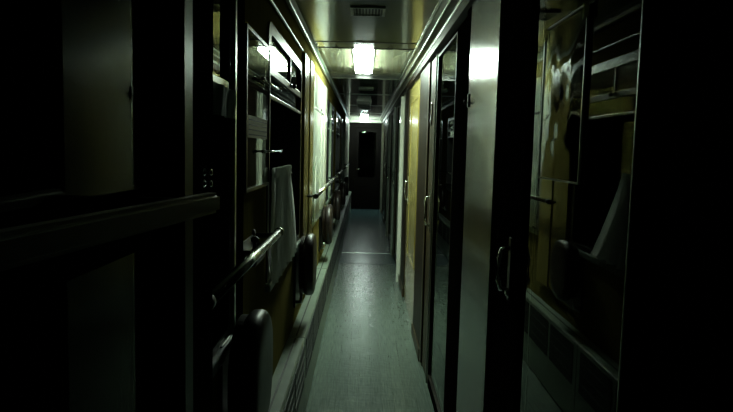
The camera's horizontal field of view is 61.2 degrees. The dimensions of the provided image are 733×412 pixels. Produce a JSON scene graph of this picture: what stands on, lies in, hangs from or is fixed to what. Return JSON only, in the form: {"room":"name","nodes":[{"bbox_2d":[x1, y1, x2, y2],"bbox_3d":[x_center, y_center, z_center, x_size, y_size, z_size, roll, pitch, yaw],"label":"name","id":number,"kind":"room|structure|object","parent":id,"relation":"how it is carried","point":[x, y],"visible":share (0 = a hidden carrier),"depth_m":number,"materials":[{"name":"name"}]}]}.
{"room":"train carriage","nodes":[
{"label":"train carriage","id":0,"kind":"room"},
{"bbox_2d":[212,0,348,411],"bbox_3d":[-0.535,-0.295,7.051,0.230,2.270,16.900,1,5,0],"label":"wall","id":1,"kind":"structure","parent":0,"point":[278,302],"depth_m":2.77,"materials":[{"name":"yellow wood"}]},
{"bbox_2d":[0,0,219,411],"bbox_3d":[-0.275,0.368,0.675,0.135,2.110,1.080,1,5,1],"label":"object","id":2,"kind":"structure","parent":1,"relation":"in","point":[108,202],"depth_m":0.73,"materials":[{"name":"paint"}]},
{"bbox_2d":[231,0,236,330],"bbox_3d":[-0.387,-0.178,1.801,0.016,1.105,0.022,1,5,0],"label":"trim","id":3,"kind":"structure","parent":1,"relation":"attached to","point":[234,2],"depth_m":1.80,"materials":[{"name":"silver metal"}]},
{"bbox_2d":[236,0,244,321],"bbox_3d":[-0.393,-0.081,1.894,0.010,1.315,0.140,1,5,0],"label":"trim","id":4,"kind":"structure","parent":1,"relation":"attached to","point":[240,3],"depth_m":1.90,"materials":[{"name":"metal"}]},
{"bbox_2d":[218,309,272,411],"bbox_3d":[-0.355,0.519,1.854,0.112,0.410,0.340,1,5,0],"label":"seat","id":5,"kind":"object","parent":1,"relation":"attached to","point":[245,376],"visible":1,"depth_m":1.72,"materials":[{"name":"leather"}]},
{"bbox_2d":[213,0,283,376],"bbox_3d":[-0.419,-0.104,1.538,0.254,1.085,1.444,1,5,0],"label":"window","id":6,"kind":"structure","parent":1,"relation":"in","point":[222,9],"depth_m":1.77,"materials":[{"name":"black glass"}]},
{"bbox_2d":[213,81,235,118],"bbox_3d":[-0.372,-0.256,1.426,0.019,0.080,0.650,1,5,-1],"label":"valance","id":7,"kind":"object","parent":6,"relation":"hanging from","point":[224,98],"visible":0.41,"depth_m":1.59,"materials":[{"name":"grey fabric"}]},
{"bbox_2d":[243,235,265,266],"bbox_3d":[-0.377,0.156,2.092,0.054,0.108,0.250,1,5,0],"label":"ashtray","id":8,"kind":"object","parent":1,"relation":"attached to","point":[251,242],"visible":0.48,"depth_m":2.07,"materials":[{"name":"silver plastic"}]},
{"bbox_2d":[244,23,270,192],"bbox_3d":[-0.385,-0.326,2.188,0.016,0.530,0.480,1,5,0],"label":"notice board","id":9,"kind":"object","parent":1,"relation":"attached to","point":[257,52],"visible":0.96,"depth_m":2.15,"materials":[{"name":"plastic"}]},
{"bbox_2d":[259,77,281,91],"bbox_3d":[-0.372,-0.464,2.376,0.038,0.016,0.436,1,5,0],"label":"curtain rod","id":10,"kind":"object","parent":1,"relation":"attached to","point":[262,78],"visible":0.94,"depth_m":2.34,"materials":[{"name":"silver metal"}]},
{"bbox_2d":[259,149,282,153],"bbox_3d":[-0.378,-0.215,2.439,0.038,0.016,0.476,1,5,0],"label":"curtain rod","id":11,"kind":"object","parent":1,"relation":"attached to","point":[263,151],"visible":0.98,"depth_m":2.33,"materials":[{"name":"silver metal"}]},
{"bbox_2d":[265,22,301,291],"bbox_3d":[-0.459,-0.250,3.114,0.182,1.085,1.310,1,5,0],"label":"window","id":12,"kind":"structure","parent":1,"relation":"in","point":[286,68],"depth_m":3.53,"materials":[{"name":"black glass"}]},
{"bbox_2d":[271,165,296,283],"bbox_3d":[-0.376,0.040,2.905,0.048,0.460,0.900,1,5,0],"label":"curtain","id":13,"kind":"object","parent":12,"relation":"hanging from","point":[283,249],"visible":0.94,"depth_m":2.69,"materials":[{"name":"white fabric"}]},
{"bbox_2d":[269,0,302,50],"bbox_3d":[-0.373,-0.783,2.186,0.012,0.012,2.940,1,5,0],"label":"trim","id":14,"kind":"structure","parent":1,"relation":"attached to","point":[271,1],"depth_m":2.83,"materials":[{"name":"silver metal"}]},
{"bbox_2d":[300,52,309,237],"bbox_3d":[-0.395,-0.207,3.946,0.022,1.470,0.300,1,5,0],"label":"trim","id":15,"kind":"structure","parent":1,"relation":"attached to","point":[305,59],"depth_m":3.83,"materials":[{"name":"silver wood"}]},
{"bbox_2d":[293,233,316,307],"bbox_3d":[-0.361,0.370,3.688,0.112,0.410,0.340,1,5,0],"label":"seat","id":16,"kind":"object","parent":1,"relation":"attached to","point":[305,258],"visible":0.97,"depth_m":3.56,"materials":[{"name":"black leather"}]},
{"bbox_2d":[307,60,314,233],"bbox_3d":[-0.392,-0.232,4.225,0.030,1.470,0.260,1,5,0],"label":"trim","id":17,"kind":"structure","parent":1,"relation":"attached to","point":[311,98],"depth_m":4.15,"materials":[{"name":"yellow wood"}]},
{"bbox_2d":[285,0,349,120],"bbox_3d":[-0.382,-1.450,7.990,0.030,0.035,14.620,1,5,0],"label":"trim","id":18,"kind":"structure","parent":1,"relation":"attached to","point":[293,3],"depth_m":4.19,"materials":[{"name":"grey metal"}]},
{"bbox_2d":[307,81,334,227],"bbox_3d":[-0.429,-0.424,5.021,0.254,1.085,2.168,1,5,0],"label":"window","id":19,"kind":"structure","parent":1,"relation":"in","point":[318,110],"depth_m":4.76,"materials":[{"name":"black glass"}]},
{"bbox_2d":[312,109,320,221],"bbox_3d":[-0.398,-0.331,4.889,0.025,0.825,0.800,1,5,0],"label":"curtain","id":20,"kind":"object","parent":19,"relation":"hanging from","point":[317,116],"visible":0.49,"depth_m":4.74,"materials":[{"name":"white fabric"}]},
{"bbox_2d":[314,156,320,221],"bbox_3d":[-0.373,-0.139,4.716,0.020,0.475,0.420,1,5,0],"label":"curtain","id":21,"kind":"object","parent":19,"relation":"hanging from","point":[318,158],"visible":0.9,"depth_m":4.62,"materials":[{"name":"white fabric"}]},
{"bbox_2d":[315,70,325,114],"bbox_3d":[-0.373,-0.898,5.028,0.018,0.250,1.180,1,5,0],"label":"valance","id":22,"kind":"object","parent":19,"relation":"hanging from","point":[320,90],"visible":0.99,"depth_m":4.87,"materials":[{"name":"white fabric"}]},
{"bbox_2d":[320,115,323,209],"bbox_3d":[-0.400,-0.391,5.536,0.026,0.825,0.260,1,5,0],"label":"curtain","id":23,"kind":"object","parent":19,"relation":"hanging from","point":[322,116],"visible":0.86,"depth_m":5.44,"materials":[{"name":"white fabric"}]},
{"bbox_2d":[322,86,327,242],"bbox_3d":[-0.402,-0.387,5.903,0.020,1.470,0.270,1,5,0],"label":"trim","id":24,"kind":"structure","parent":1,"relation":"attached to","point":[325,115],"depth_m":5.82,"materials":[{"name":"grey"}]},
{"bbox_2d":[319,204,332,251],"bbox_3d":[-0.367,0.191,5.640,0.112,0.410,0.340,1,5,0],"label":"seat","id":25,"kind":"object","parent":1,"relation":"attached to","point":[326,218],"visible":0.94,"depth_m":5.51,"materials":[{"name":"brown leather"}]},
{"bbox_2d":[325,100,342,204],"bbox_3d":[-0.437,-0.650,7.468,0.254,1.085,2.254,1,5,0],"label":"window","id":26,"kind":"structure","parent":1,"relation":"in","point":[328,200],"depth_m":7.51,"materials":[{"name":"black glass"}]},
{"bbox_2d":[327,103,331,197],"bbox_3d":[-0.401,-0.603,6.777,0.026,1.020,0.290,1,5,0],"label":"curtain","id":27,"kind":"object","parent":26,"relation":"hanging from","point":[330,106],"visible":0.97,"depth_m":6.67,"materials":[{"name":"grey fabric"}]},
{"bbox_2d":[331,190,340,222],"bbox_3d":[-0.373,0.012,7.582,0.112,0.410,0.340,1,5,0],"label":"seat","id":28,"kind":"object","parent":1,"relation":"attached to","point":[336,201],"visible":0.87,"depth_m":7.44,"materials":[{"name":"brown leather"}]},
{"bbox_2d":[335,111,340,190],"bbox_3d":[-0.477,-0.786,8.939,0.182,1.085,1.310,1,5,0],"label":"window","id":29,"kind":"structure","parent":1,"relation":"in","point":[337,148],"depth_m":9.52,"materials":[{"name":"black glass"}]},
{"bbox_2d":[338,182,345,204],"bbox_3d":[-0.379,-0.167,9.524,0.112,0.410,0.340,1,5,0],"label":"seat","id":30,"kind":"object","parent":1,"relation":"attached to","point":[343,184],"visible":0.76,"depth_m":9.38,"materials":[{"name":"brown leather"}]},
{"bbox_2d":[340,119,344,182],"bbox_3d":[-0.483,-0.965,10.881,0.182,1.085,1.310,1,5,0],"label":"window","id":31,"kind":"structure","parent":1,"relation":"in","point":[341,180],"depth_m":10.69,"materials":[{"name":"black glass"}]},
{"bbox_2d":[342,120,344,179],"bbox_3d":[-0.408,-0.983,10.905,0.030,1.020,0.700,1,5,0],"label":"curtain","id":32,"kind":"object","parent":31,"relation":"hanging from","point":[343,133],"visible":0.91,"depth_m":10.64,"materials":[{"name":"white fabric"}]},
{"bbox_2d":[343,176,348,195],"bbox_3d":[-0.385,-0.346,11.466,0.112,0.410,0.340,1,5,0],"label":"seat","id":33,"kind":"object","parent":1,"relation":"attached to","point":[346,179],"visible":0.66,"depth_m":11.32,"materials":[{"name":"brown leather"}]},
{"bbox_2d":[344,115,348,176],"bbox_3d":[-0.429,-1.077,13.507,0.012,1.650,2.700,1,5,0],"label":"trim","id":34,"kind":"structure","parent":1,"relation":"attached to","point":[346,161],"depth_m":13.10,"materials":[{"name":"grey metal"}]},
{"bbox_2d":[342,78,398,79],"bbox_3d":[-0.012,-1.307,6.370,0.698,0.004,0.025,1,5,0],"label":"trim","id":35,"kind":"structure","parent":1,"relation":"attached to","point":[342,78],"depth_m":6.36,"materials":[{"name":"silver metal"}]},
{"bbox_2d":[348,119,381,209],"bbox_3d":[-0.026,-1.027,15.421,1.060,2.220,0.100,1,5,0],"label":"wall","id":36,"kind":"structure","parent":0,"point":[352,125],"depth_m":15.35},
{"bbox_2d":[350,119,381,122],"bbox_3d":[-0.009,-2.085,15.243,0.800,0.070,0.060,1,5,0],"label":"trim","id":37,"kind":"structure","parent":36,"relation":"attached to","point":[351,120],"depth_m":15.21,"materials":[{"name":"grey metal"}]},
{"bbox_2d":[354,128,379,209],"bbox_3d":[0.007,-0.918,15.394,0.600,2.010,0.094,1,5,0],"label":"door","id":38,"kind":"structure","parent":36,"relation":"in","point":[365,188],"depth_m":15.44,"materials":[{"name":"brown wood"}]},
{"bbox_2d":[295,0,438,119],"bbox_3d":[0.061,-1.442,7.399,1.370,0.080,17.800,1,5,0],"label":"ceiling","id":39,"kind":"structure","parent":0,"point":[404,21],"depth_m":4.06,"materials":[{"name":"beige laminate"}]},
{"bbox_2d":[352,49,374,73],"bbox_3d":[-0.023,-1.200,5.152,0.174,0.054,1.230,1,5,0],"label":"ceiling lamp","id":40,"kind":"object","parent":39,"relation":"attached to","point":[363,59],"visible":0.83,"depth_m":4.91,"materials":[{"name":"white plastic"}]},
{"bbox_2d":[357,100,371,106],"bbox_3d":[-0.037,-1.565,9.496,0.224,0.064,0.630,1,5,0],"label":"ceiling lamp","id":41,"kind":"object","parent":39,"relation":"attached to","point":[361,103],"visible":1,"depth_m":9.20,"materials":[{"name":"silver metal"}]},
{"bbox_2d":[314,41,416,44],"bbox_3d":[-0.005,-1.109,4.211,0.698,0.004,0.030,1,5,0],"label":"trim","id":42,"kind":"structure","parent":39,"relation":"attached to","point":[314,41],"depth_m":4.20,"materials":[{"name":"black plastic"}]},
{"bbox_2d":[317,47,413,49],"bbox_3d":[-0.006,-1.132,4.460,0.698,0.004,0.030,1,5,0],"label":"trim","id":43,"kind":"structure","parent":39,"relation":"attached to","point":[317,47],"depth_m":4.45,"materials":[{"name":"silver plastic"}]},
{"bbox_2d":[358,88,373,90],"bbox_3d":[-0.005,-1.403,7.453,0.180,0.012,0.200,1,5,0],"label":"ceiling vent","id":44,"kind":"object","parent":39,"relation":"in","point":[363,89],"visible":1,"depth_m":7.43,"materials":[{"name":"grey metal"}]},
{"bbox_2d":[350,6,385,16],"bbox_3d":[0.007,-1.014,3.231,0.180,0.012,0.200,1,5,0],"label":"ceiling vent","id":45,"kind":"object","parent":39,"relation":"in","point":[368,11],"visible":1,"depth_m":3.22,"materials":[{"name":"grey metal"}]},
{"bbox_2d":[354,128,379,186],"bbox_3d":[-0.028,-1.107,16.292,1.060,2.220,0.050,1,5,0],"label":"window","id":46,"kind":"structure","parent":0,"point":[366,155],"depth_m":16.25,"materials":[{"name":"glass"}]},
{"bbox_2d":[305,209,433,411],"bbox_3d":[0.005,0.837,7.609,1.370,0.060,17.800,1,5,0],"label":"floor","id":47,"kind":"structure","parent":0,"point":[367,361],"depth_m":4.88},
{"bbox_2d":[268,337,304,411],"bbox_3d":[-0.379,1.037,2.424,0.095,0.474,1.940,1,5,0],"label":"heater cover","id":48,"kind":"object","parent":47,"relation":"on","point":[287,390],"visible":1,"depth_m":2.90,"materials":[{"name":"grey metal"}]},
{"bbox_2d":[284,378,294,411],"bbox_3d":[-0.334,0.921,2.650,0.003,0.225,0.422,1,5,0],"label":"grille","id":49,"kind":"object","parent":48,"relation":"attached to","point":[289,403],"depth_m":2.71,"materials":[{"name":"grey metal"}]},
{"bbox_2d":[295,346,304,411],"bbox_3d":[-0.335,0.878,3.118,0.003,0.225,0.422,1,5,0],"label":"grille","id":50,"kind":"object","parent":48,"relation":"attached to","point":[299,371],"depth_m":3.08,"materials":[{"name":"grey metal"}]},
{"bbox_2d":[289,268,326,411],"bbox_3d":[-0.385,0.858,4.366,0.095,0.474,1.940,1,5,0],"label":"heater cover","id":51,"kind":"object","parent":47,"relation":"on","point":[309,324],"visible":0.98,"depth_m":3.98,"materials":[{"name":"grey metal"}]},
{"bbox_2d":[305,318,312,377],"bbox_3d":[-0.337,0.828,3.655,0.003,0.225,0.422,1,5,0],"label":"grille","id":52,"kind":"object","parent":51,"relation":"attached to","point":[309,335],"depth_m":3.61,"materials":[{"name":"grey metal"}]},
{"bbox_2d":[313,300,318,348],"bbox_3d":[-0.338,0.785,4.123,0.003,0.225,0.422,1,5,0],"label":"grille","id":53,"kind":"object","parent":51,"relation":"attached to","point":[315,311],"depth_m":4.09,"materials":[{"name":"grey metal"}]},
{"bbox_2d":[318,286,322,328],"bbox_3d":[-0.339,0.742,4.591,0.003,0.225,0.422,1,5,0],"label":"grille","id":54,"kind":"object","parent":51,"relation":"attached to","point":[320,294],"depth_m":4.54,"materials":[{"name":"grey metal"}]},
{"bbox_2d":[323,273,326,309],"bbox_3d":[-0.341,0.699,5.059,0.003,0.225,0.422,1,5,0],"label":"grille","id":55,"kind":"object","parent":51,"relation":"attached to","point":[324,274],"depth_m":5.02,"materials":[{"name":"grey metal"}]},
{"bbox_2d":[317,236,336,316],"bbox_3d":[-0.391,0.679,6.308,0.095,0.474,1.940,1,5,0],"label":"heater cover","id":56,"kind":"object","parent":47,"relation":"on","point":[328,259],"visible":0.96,"depth_m":6.03,"materials":[{"name":"grey metal"}]},
{"bbox_2d":[327,263,329,293],"bbox_3d":[-0.342,0.650,5.597,0.003,0.225,0.422,1,5,0],"label":"grille","id":57,"kind":"object","parent":56,"relation":"attached to","point":[328,264],"depth_m":5.55,"materials":[{"name":"grey metal"}]},
{"bbox_2d":[330,253,332,281],"bbox_3d":[-0.344,0.607,6.065,0.003,0.225,0.422,1,5,0],"label":"grille","id":58,"kind":"object","parent":56,"relation":"attached to","point":[331,254],"depth_m":6.05,"materials":[{"name":"grey metal"}]},
{"bbox_2d":[332,247,334,273],"bbox_3d":[-0.345,0.564,6.533,0.003,0.225,0.422,1,5,0],"label":"grille","id":59,"kind":"object","parent":56,"relation":"attached to","point":[333,248],"depth_m":6.48,"materials":[{"name":"grey metal"}]},
{"bbox_2d":[335,240,336,262],"bbox_3d":[-0.347,0.520,7.001,0.003,0.225,0.422,1,5,0],"label":"grille","id":60,"kind":"object","parent":56,"relation":"attached to","point":[335,240],"depth_m":6.95,"materials":[{"name":"grey metal"}]},
{"bbox_2d":[333,218,342,272],"bbox_3d":[-0.397,0.501,8.249,0.095,0.474,1.940,1,5,0],"label":"heater cover","id":61,"kind":"object","parent":47,"relation":"on","point":[338,225],"visible":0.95,"depth_m":8.08,"materials":[{"name":"grey metal"}]},
{"bbox_2d":[337,234,338,254],"bbox_3d":[-0.348,0.471,7.539,0.003,0.225,0.422,1,5,0],"label":"grille","id":62,"kind":"object","parent":61,"relation":"attached to","point":[337,234],"depth_m":7.45,"materials":[{"name":"grey metal"}]},
{"bbox_2d":[340,206,346,246],"bbox_3d":[-0.403,0.322,10.191,0.095,0.474,1.940,1,5,0],"label":"heater cover","id":63,"kind":"object","parent":47,"relation":"on","point":[343,208],"visible":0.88,"depth_m":10.14,"materials":[{"name":"grey metal"}]},
{"bbox_2d":[342,197,348,228],"bbox_3d":[-0.408,0.143,12.133,0.095,0.474,1.940,1,5,0],"label":"heater cover","id":64,"kind":"object","parent":47,"relation":"on","point":[347,198],"visible":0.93,"depth_m":11.99,"materials":[{"name":"grey metal"}]},
{"bbox_2d":[346,191,350,215],"bbox_3d":[-0.414,-0.035,14.075,0.095,0.474,1.940,1,5,0],"label":"heater cover","id":65,"kind":"object","parent":47,"relation":"on","point":[349,194],"visible":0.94,"depth_m":13.70,"materials":[{"name":"grey metal"}]},
{"bbox_2d":[342,252,389,253],"bbox_3d":[-0.003,0.680,8.968,0.712,0.004,0.035,1,5,0],"label":"trim","id":66,"kind":"structure","parent":47,"relation":"attached to","point":[342,252],"depth_m":8.96,"materials":[{"name":"silver metal"}]},
{"bbox_2d":[339,263,393,264],"bbox_3d":[-0.001,0.759,8.114,0.712,0.004,0.020,1,5,0],"label":"trim","id":67,"kind":"structure","parent":47,"relation":"on","point":[339,263],"depth_m":8.11,"materials":[{"name":"black metal"}]},
{"bbox_3d":[0.470,-0.271,7.056,0.120,2.270,16.900,1,5,0],"label":"wall","id":68,"kind":"structure","parent":0,"visible":0},
{"bbox_2d":[380,124,383,212],"bbox_3d":[0.354,-0.870,14.523,0.038,2.090,0.040,1,5,0],"label":"trim","id":69,"kind":"structure","parent":68,"relation":"attached to","point":[382,124],"depth_m":14.50,"materials":[{"name":"grey metal"}]},
{"bbox_2d":[381,129,383,213],"bbox_3d":[0.381,-0.936,14.918,0.016,2.150,0.920,1,5,0],"label":"trim","id":70,"kind":"structure","parent":68,"relation":"attached to","point":[383,129],"depth_m":14.47,"materials":[{"name":"grey metal"}]},
{"bbox_2d":[381,122,385,215],"bbox_3d":[0.381,-0.809,13.815,0.081,2.080,1.260,1,5,0],"label":"door","id":71,"kind":"structure","parent":68,"relation":"in","point":[385,122],"depth_m":14.10,"materials":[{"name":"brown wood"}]},
{"bbox_2d":[383,120,386,216],"bbox_3d":[0.387,-0.746,12.862,0.016,2.150,0.630,1,5,0],"label":"trim","id":72,"kind":"structure","parent":68,"relation":"attached to","point":[386,120],"depth_m":12.70,"materials":[{"name":"grey metal"}]},
{"bbox_2d":[384,120,387,226],"bbox_3d":[0.387,-0.633,11.903,0.081,2.080,1.260,1,5,0],"label":"door","id":73,"kind":"structure","parent":68,"relation":"in","point":[387,120],"depth_m":12.22,"materials":[{"name":"brown wood"}]},
{"bbox_2d":[385,115,390,235],"bbox_3d":[0.368,-0.516,10.679,0.032,2.090,0.040,1,5,0],"label":"trim","id":74,"kind":"structure","parent":68,"relation":"attached to","point":[389,115],"depth_m":10.66,"materials":[{"name":"grey metal"}]},
{"bbox_2d":[387,114,390,235],"bbox_3d":[0.393,-0.571,10.950,0.016,2.150,0.630,1,5,0],"label":"trim","id":75,"kind":"structure","parent":68,"relation":"attached to","point":[390,114],"depth_m":10.63,"materials":[{"name":"grey metal"}]},
{"bbox_2d":[387,112,393,241],"bbox_3d":[0.393,-0.457,9.991,0.081,2.080,1.260,1,5,0],"label":"door","id":76,"kind":"structure","parent":68,"relation":"in","point":[392,114],"depth_m":10.24,"materials":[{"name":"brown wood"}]},
{"bbox_2d":[390,107,395,254],"bbox_3d":[0.376,-0.340,8.767,0.028,2.090,0.040,1,5,0],"label":"trim","id":77,"kind":"structure","parent":68,"relation":"attached to","point":[394,132],"depth_m":8.75,"materials":[{"name":"grey metal"}]},
{"bbox_2d":[392,106,397,254],"bbox_3d":[0.398,-0.395,9.038,0.016,2.150,0.630,1,5,0],"label":"trim","id":78,"kind":"structure","parent":68,"relation":"attached to","point":[397,106],"depth_m":8.73,"materials":[{"name":"grey metal"}]},
{"bbox_2d":[392,103,400,264],"bbox_3d":[0.398,-0.281,8.079,0.081,2.080,1.260,1,5,0],"label":"door","id":79,"kind":"structure","parent":68,"relation":"in","point":[396,171],"depth_m":8.33,"materials":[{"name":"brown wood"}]},
{"bbox_2d":[396,96,403,281],"bbox_3d":[0.378,-0.177,6.994,0.036,2.090,0.040,1,5,0],"label":"trim","id":80,"kind":"structure","parent":68,"relation":"attached to","point":[402,97],"depth_m":6.97,"materials":[{"name":"grey metal"}]},
{"bbox_2d":[382,217,419,360],"bbox_3d":[0.366,0.812,7.156,0.010,0.090,16.700,1,5,0],"label":"baseboard","id":81,"kind":"structure","parent":68,"relation":"attached to","point":[416,345],"depth_m":4.87,"materials":[{"name":"brown wood"}]},
{"bbox_2d":[399,96,404,274],"bbox_3d":[0.404,-0.218,7.126,0.016,2.150,0.630,1,5,0],"label":"trim","id":82,"kind":"structure","parent":68,"relation":"attached to","point":[404,96],"depth_m":6.89,"materials":[{"name":"grey metal"}]},
{"bbox_2d":[400,89,409,296],"bbox_3d":[0.406,-0.164,6.529,0.016,2.150,0.570,1,5,0],"label":"door","id":83,"kind":"structure","parent":68,"relation":"attached to","point":[407,95],"depth_m":6.43,"materials":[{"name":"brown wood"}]},
{"bbox_2d":[404,77,420,322],"bbox_3d":[0.406,-0.055,5.620,0.081,2.080,1.240,1,5,0],"label":"door","id":84,"kind":"structure","parent":68,"relation":"in","point":[414,110],"depth_m":5.58,"materials":[{"name":"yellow wood"}]},
{"bbox_2d":[379,0,462,121],"bbox_3d":[0.393,-1.325,6.959,0.085,0.057,16.700,1,5,0],"label":"trim","id":85,"kind":"structure","parent":68,"relation":"attached to","point":[453,3],"depth_m":3.99,"materials":[{"name":"silver metal"}]},
{"bbox_2d":[413,64,428,347],"bbox_3d":[0.412,0.008,4.662,0.016,2.150,0.660,1,5,0],"label":"trim","id":86,"kind":"structure","parent":68,"relation":"attached to","point":[424,75],"depth_m":4.64,"materials":[{"name":"grey metal"}]},
{"bbox_2d":[419,62,431,362],"bbox_3d":[0.406,0.063,4.285,0.012,2.070,0.080,1,5,0],"label":"door frame","id":87,"kind":"structure","parent":68,"relation":"attached to","point":[430,63],"depth_m":4.26,"materials":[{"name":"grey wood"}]},
{"bbox_2d":[382,0,475,123],"bbox_3d":[0.417,-1.262,6.965,0.034,0.067,16.700,1,5,0],"label":"trim","id":88,"kind":"structure","parent":68,"relation":"attached to","point":[461,13],"depth_m":3.48,"materials":[{"name":"silver metal"}]},
{"bbox_2d":[425,53,437,382],"bbox_3d":[0.406,0.101,3.870,0.010,2.070,0.010,1,5,0],"label":"door frame","id":89,"kind":"structure","parent":68,"relation":"attached to","point":[437,53],"depth_m":3.86,"materials":[{"name":"silver metal"}]},
{"bbox_2d":[422,17,467,411],"bbox_3d":[0.412,0.137,3.539,0.081,2.080,1.580,1,5,0],"label":"door","id":90,"kind":"structure","parent":68,"relation":"in","point":[452,58],"depth_m":3.40,"materials":[{"name":"brown wood"}]},
{"bbox_2d":[430,102,432,125],"bbox_3d":[0.424,-0.604,4.063,0.008,0.160,0.090,1,5,0],"label":"oval plate","id":91,"kind":"object","parent":90,"relation":"attached to","point":[431,107],"visible":1,"depth_m":4.03,"materials":[{"name":"silver metal"}]},
{"bbox_2d":[453,6,471,411],"bbox_3d":[0.417,0.189,2.700,0.016,2.150,0.100,1,5,0],"label":"trim","id":92,"kind":"structure","parent":68,"relation":"attached to","point":[470,9],"depth_m":2.68,"materials":[{"name":"grey metal"}]},
{"bbox_2d":[463,94,469,107],"bbox_3d":[0.413,-0.437,2.572,0.026,0.056,0.020,1,5,0],"label":"coat hook","id":93,"kind":"object","parent":68,"relation":"attached to","point":[468,95],"visible":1,"depth_m":2.57,"materials":[{"name":"silver metal"}]},
{"bbox_2d":[456,0,505,411],"bbox_3d":[0.418,0.220,2.366,0.016,2.150,0.570,1,5,0],"label":"door","id":94,"kind":"structure","parent":68,"relation":"attached to","point":[488,16],"depth_m":2.26,"materials":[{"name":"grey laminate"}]},
{"bbox_2d":[488,0,732,411],"bbox_3d":[0.418,0.333,1.408,0.081,2.080,1.300,1,5,0],"label":"door","id":95,"kind":"structure","parent":68,"relation":"in","point":[560,257],"depth_m":1.12,"materials":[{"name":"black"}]},
{"bbox_2d":[538,0,589,184],"bbox_3d":[0.437,-0.239,1.395,0.006,0.366,0.320,1,5,0],"label":"frame","id":96,"kind":"object","parent":95,"relation":"attached to","point":[586,6],"visible":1,"depth_m":1.26,"materials":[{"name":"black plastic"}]},
{"bbox_2d":[616,0,649,411],"bbox_3d":[0.417,0.363,1.025,0.010,2.070,0.008,1,5,0],"label":"door frame","id":97,"kind":"structure","parent":68,"relation":"attached to","point":[645,3],"depth_m":0.99,"materials":[{"name":"silver metal"}]},
{"bbox_2d":[725,318,732,411],"bbox_3d":[0.426,0.461,-0.258,0.016,2.150,2.000,1,5,0],"label":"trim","id":98,"kind":"structure","parent":68,"relation":"attached to","point":[729,394],"depth_m":0.71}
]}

